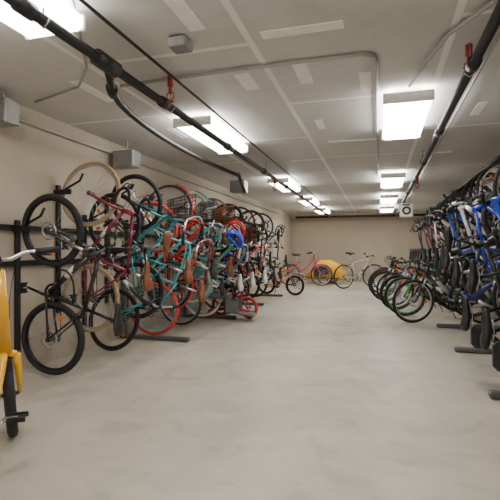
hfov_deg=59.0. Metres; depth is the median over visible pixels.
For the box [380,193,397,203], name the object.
fluorescent light
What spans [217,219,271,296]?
bike
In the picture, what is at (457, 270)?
bike
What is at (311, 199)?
fluorescent light
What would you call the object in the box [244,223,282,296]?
bike
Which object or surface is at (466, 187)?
mountain bike
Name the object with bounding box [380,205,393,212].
fluorescent light
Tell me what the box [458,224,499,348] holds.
mountain bike
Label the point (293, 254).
bike
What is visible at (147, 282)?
bike
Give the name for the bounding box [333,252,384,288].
bike
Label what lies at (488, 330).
mountain bike
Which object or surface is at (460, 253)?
bike
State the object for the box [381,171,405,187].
fluorescent light
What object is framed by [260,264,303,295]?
bike
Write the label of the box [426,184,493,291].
mountain bike
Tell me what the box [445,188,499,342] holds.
mountain bike
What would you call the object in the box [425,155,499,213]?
pipe
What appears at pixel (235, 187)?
junction box
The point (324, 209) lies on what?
fluorescent light
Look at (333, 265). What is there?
trailer
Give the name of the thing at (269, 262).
bike
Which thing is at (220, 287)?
mountain bike
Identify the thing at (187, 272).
bike
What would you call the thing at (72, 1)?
conduit
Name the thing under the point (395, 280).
mountain bike
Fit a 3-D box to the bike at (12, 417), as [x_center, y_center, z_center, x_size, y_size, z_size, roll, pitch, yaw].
[-1.378,0.549,2.186,0.574,1.143,1.404,0,0,0]
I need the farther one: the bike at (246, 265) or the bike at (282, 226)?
the bike at (282, 226)
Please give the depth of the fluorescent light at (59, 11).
2.33 m
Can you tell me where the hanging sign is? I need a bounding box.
[400,196,412,216]
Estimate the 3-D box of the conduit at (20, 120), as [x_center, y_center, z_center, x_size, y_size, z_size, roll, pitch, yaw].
[-1.184,-1.180,7.117,0.028,0.028,15.000,0,0,16]
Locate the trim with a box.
[70,0,487,160]
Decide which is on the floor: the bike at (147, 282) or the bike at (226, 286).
the bike at (226, 286)
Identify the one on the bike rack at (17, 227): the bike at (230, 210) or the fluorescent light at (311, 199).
the bike at (230, 210)
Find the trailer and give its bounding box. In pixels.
[290,260,345,283]
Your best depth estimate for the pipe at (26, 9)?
2.90 m
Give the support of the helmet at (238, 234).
attached to the bike at (230, 210)
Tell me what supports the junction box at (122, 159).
attached to the ceiling
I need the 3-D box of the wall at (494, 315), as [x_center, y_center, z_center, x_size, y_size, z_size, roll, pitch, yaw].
[3.673,-0.105,5.803,0.200,2.450,19.200,0,0,16]
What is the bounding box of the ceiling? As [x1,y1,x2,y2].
[0,0,499,213]
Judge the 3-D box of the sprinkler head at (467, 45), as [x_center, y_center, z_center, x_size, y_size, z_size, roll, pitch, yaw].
[1.420,-1.242,2.867,0.068,0.195,0.058,0,0,16]
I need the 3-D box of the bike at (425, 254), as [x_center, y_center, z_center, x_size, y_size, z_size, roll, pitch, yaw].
[3.477,-0.180,7.546,1.015,1.710,0.471,0,0,12]
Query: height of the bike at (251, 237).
1.704 m
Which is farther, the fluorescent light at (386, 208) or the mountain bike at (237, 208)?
the fluorescent light at (386, 208)
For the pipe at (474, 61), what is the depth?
2.90 m
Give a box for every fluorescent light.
[0,0,85,40]
[173,114,247,153]
[267,176,300,191]
[296,196,318,205]
[313,207,329,213]
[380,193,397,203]
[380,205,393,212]
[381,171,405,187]
[382,88,434,140]
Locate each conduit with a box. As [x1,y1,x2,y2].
[19,118,278,213]
[34,0,87,102]
[79,0,334,212]
[120,52,378,175]
[405,32,499,202]
[408,0,497,87]
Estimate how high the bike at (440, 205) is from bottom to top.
1.706 m
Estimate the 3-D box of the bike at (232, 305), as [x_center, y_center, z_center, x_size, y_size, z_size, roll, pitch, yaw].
[-0.512,0.231,7.104,1.217,1.708,0.660,0,0,13]
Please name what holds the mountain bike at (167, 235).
hanging from the bike rack at (17, 227)
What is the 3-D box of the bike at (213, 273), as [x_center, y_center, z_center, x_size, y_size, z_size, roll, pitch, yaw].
[-0.929,-0.032,5.958,1.074,1.748,0.693,0,0,12]
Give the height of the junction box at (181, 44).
0.070 m
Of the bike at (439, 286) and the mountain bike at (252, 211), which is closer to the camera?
the bike at (439, 286)
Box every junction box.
[0,89,18,127]
[113,141,140,169]
[168,35,192,54]
[230,172,247,193]
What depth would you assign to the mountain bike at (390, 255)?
11.74 m
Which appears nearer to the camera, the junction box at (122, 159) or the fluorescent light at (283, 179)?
the junction box at (122, 159)
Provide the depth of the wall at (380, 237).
15.79 m
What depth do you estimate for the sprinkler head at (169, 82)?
3.34 m
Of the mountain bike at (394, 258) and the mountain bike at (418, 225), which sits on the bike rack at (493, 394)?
the mountain bike at (418, 225)
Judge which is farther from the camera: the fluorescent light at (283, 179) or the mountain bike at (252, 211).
the mountain bike at (252, 211)
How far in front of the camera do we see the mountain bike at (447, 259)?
5.07 m
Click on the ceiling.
(278, 117)
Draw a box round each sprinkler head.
[166,75,173,102]
[463,43,472,69]
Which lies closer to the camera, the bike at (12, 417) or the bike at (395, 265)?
the bike at (12, 417)
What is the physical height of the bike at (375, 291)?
1.015 m
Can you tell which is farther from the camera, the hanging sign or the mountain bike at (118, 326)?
the hanging sign
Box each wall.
[0,105,289,373]
[290,211,433,281]
[434,168,499,320]
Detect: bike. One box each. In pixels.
[0,246,59,437]
[18,194,133,374]
[61,161,154,331]
[88,192,179,350]
[111,174,203,318]
[130,201,213,334]
[145,184,223,311]
[159,207,226,324]
[172,190,240,304]
[183,212,256,317]
[193,198,249,290]
[201,216,258,310]
[208,276,257,318]
[213,203,261,292]
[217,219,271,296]
[224,207,271,287]
[232,221,276,298]
[237,210,280,286]
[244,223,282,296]
[246,213,287,283]
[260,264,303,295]
[278,252,332,285]
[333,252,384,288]
[368,256,445,297]
[370,257,451,301]
[373,255,440,291]
[373,258,441,295]
[376,258,453,307]
[379,257,472,311]
[384,259,491,317]
[392,258,499,323]
[409,208,450,272]
[411,205,455,277]
[413,202,461,279]
[415,198,469,280]
[418,195,474,279]
[422,190,481,285]
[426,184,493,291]
[433,172,496,298]
[438,167,499,302]
[443,161,499,306]
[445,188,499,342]
[451,166,499,318]
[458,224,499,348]
[467,178,499,293]
[479,215,499,371]
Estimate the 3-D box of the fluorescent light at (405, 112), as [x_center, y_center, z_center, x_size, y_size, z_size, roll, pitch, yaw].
[1.468,-1.268,4.207,0.400,0.125,1.278,0,0,16]
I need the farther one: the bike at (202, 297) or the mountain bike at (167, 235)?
the bike at (202, 297)
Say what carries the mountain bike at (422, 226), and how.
on the bike rack at (493, 394)
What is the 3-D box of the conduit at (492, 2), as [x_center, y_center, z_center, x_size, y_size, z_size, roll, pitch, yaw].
[1.172,-1.280,2.132,0.245,0.066,2.751,0,0,8]
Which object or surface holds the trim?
attached to the ceiling
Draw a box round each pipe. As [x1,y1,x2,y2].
[2,0,331,217]
[89,48,245,192]
[295,213,430,218]
[396,0,499,216]
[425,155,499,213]
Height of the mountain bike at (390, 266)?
1.015 m
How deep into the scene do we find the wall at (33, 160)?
4.70 m
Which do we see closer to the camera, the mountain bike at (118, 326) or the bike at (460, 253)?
the mountain bike at (118, 326)
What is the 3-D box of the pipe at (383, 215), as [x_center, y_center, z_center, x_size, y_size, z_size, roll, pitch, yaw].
[3.862,-1.160,15.124,4.660,0.080,0.080,0,0,16]
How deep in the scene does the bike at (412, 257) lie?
10.24 m
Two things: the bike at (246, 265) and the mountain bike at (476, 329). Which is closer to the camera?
the mountain bike at (476, 329)
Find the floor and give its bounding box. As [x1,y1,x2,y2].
[0,280,499,499]
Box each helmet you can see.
[226,229,243,248]
[229,219,245,236]
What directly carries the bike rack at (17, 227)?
on the floor
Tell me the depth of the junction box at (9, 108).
3.63 m
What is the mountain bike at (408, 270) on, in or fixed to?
on the floor
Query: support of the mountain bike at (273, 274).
hanging from the bike rack at (17, 227)
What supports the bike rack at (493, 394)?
on the floor
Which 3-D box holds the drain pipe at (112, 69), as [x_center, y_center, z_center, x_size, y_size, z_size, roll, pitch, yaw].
[-0.664,-1.024,4.688,0.448,0.332,4.184,0,0,11]
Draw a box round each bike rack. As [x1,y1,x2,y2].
[0,173,282,351]
[436,183,499,398]
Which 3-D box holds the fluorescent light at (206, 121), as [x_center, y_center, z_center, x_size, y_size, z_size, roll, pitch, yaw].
[-0.391,-1.268,4.906,0.400,0.125,1.278,0,0,16]
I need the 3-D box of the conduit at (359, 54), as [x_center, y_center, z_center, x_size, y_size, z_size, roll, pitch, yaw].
[0.621,-1.300,5.619,1.944,0.048,5.064,0,0,16]
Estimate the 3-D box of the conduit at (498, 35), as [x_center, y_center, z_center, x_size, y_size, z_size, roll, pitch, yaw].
[2.213,-1.300,5.084,0.020,0.020,17.000,0,0,16]
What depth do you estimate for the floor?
3.08 m
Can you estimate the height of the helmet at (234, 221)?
0.275 m
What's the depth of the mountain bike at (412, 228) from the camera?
10.94 m
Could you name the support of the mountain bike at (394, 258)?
on the floor
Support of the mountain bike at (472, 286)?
on the bike rack at (493, 394)
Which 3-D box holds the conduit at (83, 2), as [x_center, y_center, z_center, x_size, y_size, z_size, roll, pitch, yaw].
[0.308,-1.250,6.160,0.020,0.020,18.000,0,0,16]

